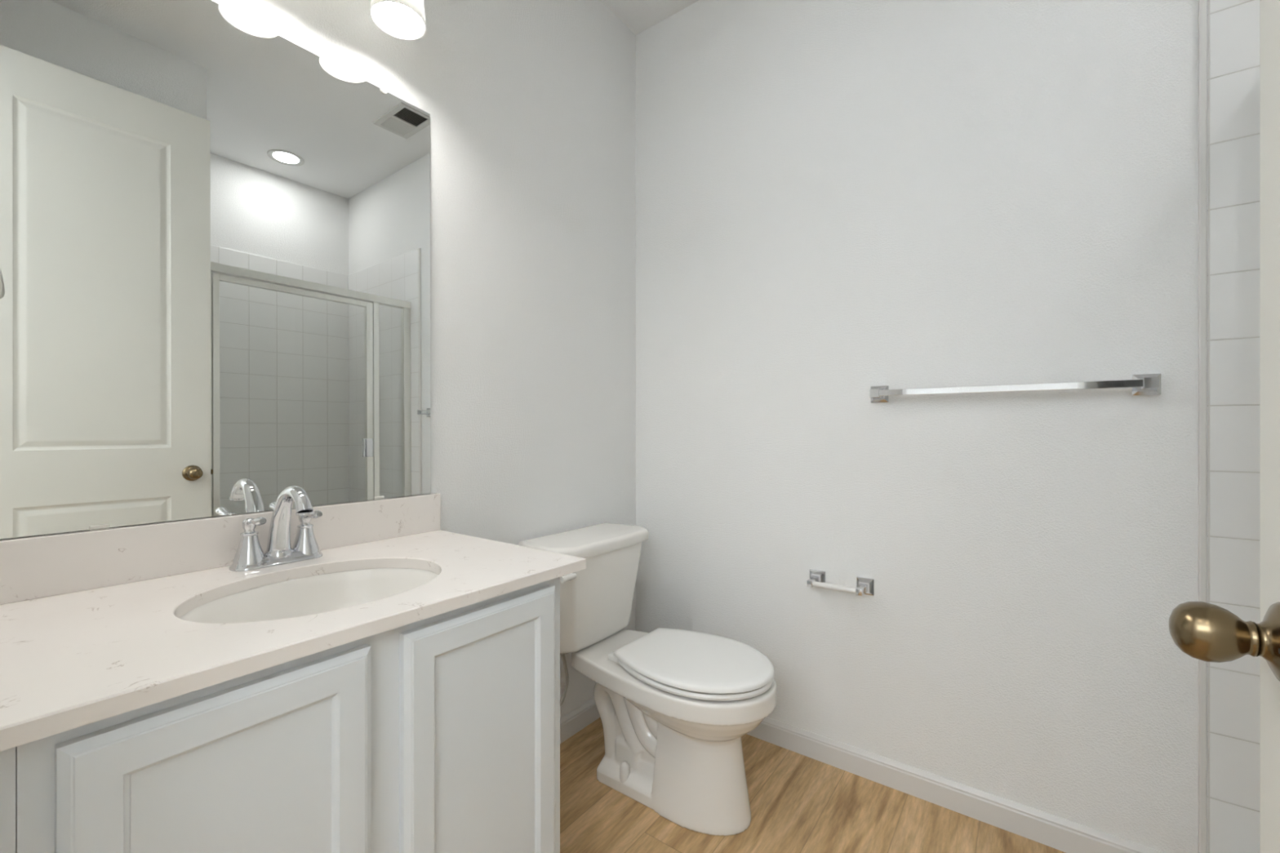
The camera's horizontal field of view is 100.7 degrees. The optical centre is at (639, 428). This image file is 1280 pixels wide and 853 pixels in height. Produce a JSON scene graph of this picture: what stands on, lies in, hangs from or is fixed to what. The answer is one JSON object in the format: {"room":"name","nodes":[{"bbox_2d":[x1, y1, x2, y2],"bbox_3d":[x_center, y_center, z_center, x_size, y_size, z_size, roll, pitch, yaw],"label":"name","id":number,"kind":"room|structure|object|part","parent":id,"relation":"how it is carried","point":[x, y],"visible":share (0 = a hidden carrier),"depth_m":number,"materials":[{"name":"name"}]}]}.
{"room":"bathroom","nodes":[
{"label":"bathroom","id":0,"kind":"room"},
{"bbox_2d":[0,0,635,718],"bbox_3d":[-0.602,-0.274,1.528,0.120,2.740,2.040,0,0,37],"label":"wall","id":1,"kind":"structure","parent":0,"point":[531,104],"depth_m":1.74,"materials":[{"name":"white paint"}]},
{"bbox_2d":[0,0,431,539],"bbox_3d":[-0.826,-0.348,1.115,0.012,1.051,0.840,0,0,37],"label":"wall mirror","id":2,"kind":"object","parent":1,"relation":"attached to","point":[215,230],"visible":1,"depth_m":1.05,"materials":[{"name":"silver mirror"}]},
{"bbox_2d":[0,493,440,604],"bbox_3d":[-0.820,0.229,1.116,0.020,0.100,0.879,0,0,37],"label":"backsplash","id":3,"kind":"structure","parent":1,"relation":"attached to","point":[33,567],"depth_m":1.00,"materials":[{"name":"stone"}]},
{"bbox_2d":[369,0,426,40],"bbox_3d":[-0.722,-1.077,1.097,0.200,0.245,0.580,0,0,37],"label":"vanity light","id":4,"kind":"object","parent":1,"relation":"attached to","point":[403,20],"visible":1,"depth_m":1.27,"materials":[{"name":"white glass"}]},
{"bbox_3d":[-0.566,-1.022,1.242,0.060,0.108,0.060,0,0,37],"label":"bulb","id":5,"kind":"part","parent":4,"relation":"part of","materials":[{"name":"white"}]},
{"bbox_2d":[560,653,568,706],"bbox_3d":[-0.319,0.830,1.704,0.181,0.244,0.071,0,0,-10],"label":"water supply line","id":6,"kind":"object","parent":1,"relation":"attached to","point":[563,658],"visible":0.39,"depth_m":1.74,"materials":[{"name":"silver metal"}]},
{"bbox_2d":[560,697,599,743],"bbox_3d":[-0.300,1.056,1.824,0.012,0.080,0.965,0,0,37],"label":"baseboard","id":7,"kind":"structure","parent":1,"relation":"attached to","point":[572,722],"depth_m":1.92,"materials":[{"name":"white paint"}]},
{"bbox_2d":[600,0,698,35],"bbox_3d":[0.039,-1.694,0.132,2.811,0.100,3.520,0,0,37],"label":"ceiling","id":8,"kind":"structure","parent":0,"point":[638,15],"depth_m":2.08,"materials":[{"name":"white paint"}]},
{"bbox_2d":[560,717,1066,852],"bbox_3d":[0.039,1.146,0.132,2.811,0.100,3.520,0,0,37],"label":"floor","id":9,"kind":"structure","parent":0,"point":[799,803],"depth_m":1.49,"materials":[{"name":"brown wood"}]},
{"bbox_2d":[0,746,15,852],"bbox_3d":[-0.669,0.698,0.510,0.083,0.794,0.084,0,0,37],"label":"filler panel","id":10,"kind":"object","parent":9,"relation":"on","point":[7,757],"visible":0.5,"depth_m":0.52,"materials":[{"name":"white paint"}]},
{"bbox_2d":[15,577,559,852],"bbox_3d":[-0.595,0.698,0.970,0.552,0.794,0.743,0,0,37],"label":"vanity cabinet","id":11,"kind":"object","parent":9,"relation":"on","point":[440,733],"visible":0.52,"depth_m":0.75,"materials":[{"name":"white paint"}]},
{"bbox_3d":[-0.494,0.646,0.660,0.020,0.650,0.315,0,0,37],"label":"cabinet door","id":12,"kind":"part","parent":11,"relation":"part of","materials":[{"name":"white paint"}]},
{"bbox_2d":[0,493,586,751],"bbox_3d":[-0.603,0.239,0.955,0.560,0.122,0.879,0,0,37],"label":"countertop","id":13,"kind":"structure","parent":11,"relation":"on","point":[91,629],"depth_m":0.86,"materials":[{"name":"stone"}]},
{"bbox_2d":[229,484,322,571],"bbox_3d":[-0.710,0.196,1.074,0.175,0.166,0.166,0,0,37],"label":"faucet","id":14,"kind":"object","parent":13,"relation":"on","point":[250,555],"visible":1,"depth_m":1.08,"materials":[{"name":"silver metal"}]},
{"bbox_3d":[-0.786,0.240,1.067,0.053,0.065,0.053,0,0,37],"label":"handle","id":15,"kind":"part","parent":14,"relation":"part of","materials":[{"name":"silver metal"}]},
{"bbox_3d":[-0.763,0.190,1.050,0.083,0.035,0.025,0,0,37],"label":"lever handle","id":16,"kind":"part","parent":14,"relation":"part of","materials":[{"name":"silver metal"}]},
{"bbox_3d":[-0.756,0.269,1.108,0.060,0.019,0.166,0,0,37],"label":"plate","id":17,"kind":"part","parent":14,"relation":"part of","materials":[{"name":"silver metal"}]},
{"bbox_3d":[-0.707,0.190,1.072,0.169,0.154,0.052,0,0,37],"label":"spout","id":18,"kind":"part","parent":14,"relation":"part of","materials":[{"name":"silver metal"}]},
{"bbox_3d":[-0.726,0.240,1.149,0.053,0.065,0.053,0,0,37],"label":"handle","id":19,"kind":"part","parent":14,"relation":"part of","materials":[{"name":"silver metal"}]},
{"bbox_3d":[-0.702,0.190,1.132,0.083,0.035,0.025,0,0,37],"label":"lever handle","id":20,"kind":"part","parent":14,"relation":"part of","materials":[{"name":"silver metal"}]},
{"bbox_2d":[178,568,438,623],"bbox_3d":[-0.566,0.378,0.954,0.365,0.154,0.453,0,0,37],"label":"sink","id":21,"kind":"object","parent":13,"relation":"in","point":[329,592],"visible":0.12,"depth_m":1.07,"materials":[{"name":"white ceramic"}]},
{"bbox_3d":[-0.273,0.646,0.958,0.020,0.650,0.326,0,0,37],"label":"cabinet door","id":22,"kind":"part","parent":11,"relation":"part of","materials":[{"name":"white paint"}]},
{"bbox_2d":[518,522,776,835],"bbox_3d":[0.042,0.726,1.633,0.759,0.740,0.478,0,0,37],"label":"toilet","id":23,"kind":"object","parent":9,"relation":"on","point":[675,708],"visible":0.99,"depth_m":1.53,"materials":[{"name":"white ceramic"}]},
{"bbox_3d":[-0.213,0.440,1.563,0.029,0.026,0.062,0,0,37],"label":"flush lever","id":24,"kind":"part","parent":23,"relation":"part of","materials":[{"name":"white plastic"}]},
{"bbox_3d":[-0.169,0.375,1.792,0.232,0.038,0.474,0,0,37],"label":"tank lid","id":25,"kind":"part","parent":23,"relation":"part of","materials":[{"name":"white ceramic"}]},
{"bbox_3d":[-0.173,0.551,1.795,0.207,0.312,0.429,0,0,37],"label":"tank","id":26,"kind":"part","parent":23,"relation":"part of","materials":[{"name":"white ceramic"}]},
{"bbox_3d":[0.091,0.901,1.612,0.654,0.389,0.364,0,0,37],"label":"bowl","id":27,"kind":"part","parent":23,"relation":"part of","materials":[{"name":"white ceramic"}]},
{"bbox_3d":[0.170,0.671,1.554,0.446,0.019,0.358,0,0,37],"label":"lid","id":28,"kind":"part","parent":23,"relation":"part of","materials":[{"name":"white plastic"}]},
{"bbox_3d":[0.174,0.692,1.551,0.432,0.015,0.358,0,0,37],"label":"seat","id":29,"kind":"part","parent":23,"relation":"part of","materials":[{"name":"white plastic"}]},
{"bbox_2d":[635,0,1198,852],"bbox_3d":[1.099,-0.274,1.463,2.691,2.740,0.120,0,0,37],"label":"wall","id":30,"kind":"structure","parent":0,"point":[837,200],"depth_m":1.56,"materials":[{"name":"white paint"}]},
{"bbox_2d":[806,568,874,595],"bbox_3d":[0.628,0.496,1.687,0.202,0.051,0.081,0,0,37],"label":"toilet paper holder","id":31,"kind":"object","parent":30,"relation":"attached to","point":[817,578],"visible":1,"depth_m":1.66,"materials":[{"name":"silver metal"}]},
{"bbox_3d":[0.567,0.496,1.731,0.051,0.051,0.081,0,0,37],"label":"post","id":32,"kind":"part","parent":31,"relation":"part of","materials":[{"name":"silver metal"}]},
{"bbox_3d":[0.688,0.496,1.642,0.051,0.051,0.081,0,0,37],"label":"post","id":33,"kind":"part","parent":31,"relation":"part of","materials":[{"name":"silver metal"}]},
{"bbox_2d":[746,716,1164,852],"bbox_3d":[0.638,1.056,1.722,1.643,0.080,0.012,0,0,37],"label":"baseboard","id":34,"kind":"structure","parent":30,"relation":"attached to","point":[1067,836],"depth_m":1.52,"materials":[{"name":"white paint"}]},
{"bbox_2d":[870,373,1160,402],"bbox_3d":[0.968,-0.107,1.441,0.655,0.051,0.072,0,0,37],"label":"towel bar","id":35,"kind":"object","parent":30,"relation":"attached to","point":[1144,384],"visible":1,"depth_m":1.36,"materials":[{"name":"silver metal"}]},
{"bbox_3d":[0.725,-0.107,1.621,0.051,0.051,0.072,0,0,37],"label":"post","id":36,"kind":"part","parent":35,"relation":"part of","materials":[{"name":"silver metal"}]},
{"bbox_3d":[1.210,-0.107,1.261,0.051,0.051,0.072,0,0,37],"label":"post","id":37,"kind":"part","parent":35,"relation":"part of","materials":[{"name":"silver metal"}]},
{"bbox_2d":[1198,0,1207,852],"bbox_3d":[1.305,-0.002,1.230,0.014,2.195,0.008,0,0,37],"label":"trim","id":38,"kind":"structure","parent":30,"relation":"attached to","point":[1202,4],"depth_m":1.23,"materials":[{"name":"white paint"}]},
{"bbox_2d":[1207,0,1259,852],"bbox_3d":[1.675,-0.002,0.956,0.906,2.195,0.008,0,0,37],"label":"tiled wall","id":39,"kind":"structure","parent":30,"relation":"attached to","point":[1233,25],"depth_m":1.20,"materials":[{"name":"white tile"}]},
{"bbox_3d":[-0.450,-0.274,0.221,1.680,2.740,0.120,0,0,37],"label":"wall","id":40,"kind":"structure","parent":0,"visible":0},
{"bbox_2d":[0,267,4,298],"bbox_3d":[-0.821,-0.246,0.626,0.157,0.168,0.090,0,0,37],"label":"towel ring","id":41,"kind":"object","parent":40,"relation":"attached to","point":[2,282],"visible":1,"depth_m":0.64,"materials":[{"name":"silver metal"}]},
{"bbox_2d":[1168,0,1279,852],"bbox_3d":[0.360,-0.120,0.168,0.173,2.408,0.755,0,0,35],"label":"open door","id":42,"kind":"structure","parent":40,"relation":"in","point":[1206,632],"depth_m":0.46,"materials":[{"name":"white paint"}]},
{"bbox_3d":[0.487,0.174,0.453,0.050,0.049,0.049,0,0,35],"label":"door knob","id":43,"kind":"part","parent":42,"relation":"part of","materials":[{"name":"gold metal"}]},
{"bbox_3d":[0.360,-0.120,0.168,0.035,2.408,0.735,0,0,35],"label":"door","id":44,"kind":"part","parent":42,"relation":"part of","materials":[{"name":"white paint"}]}
]}

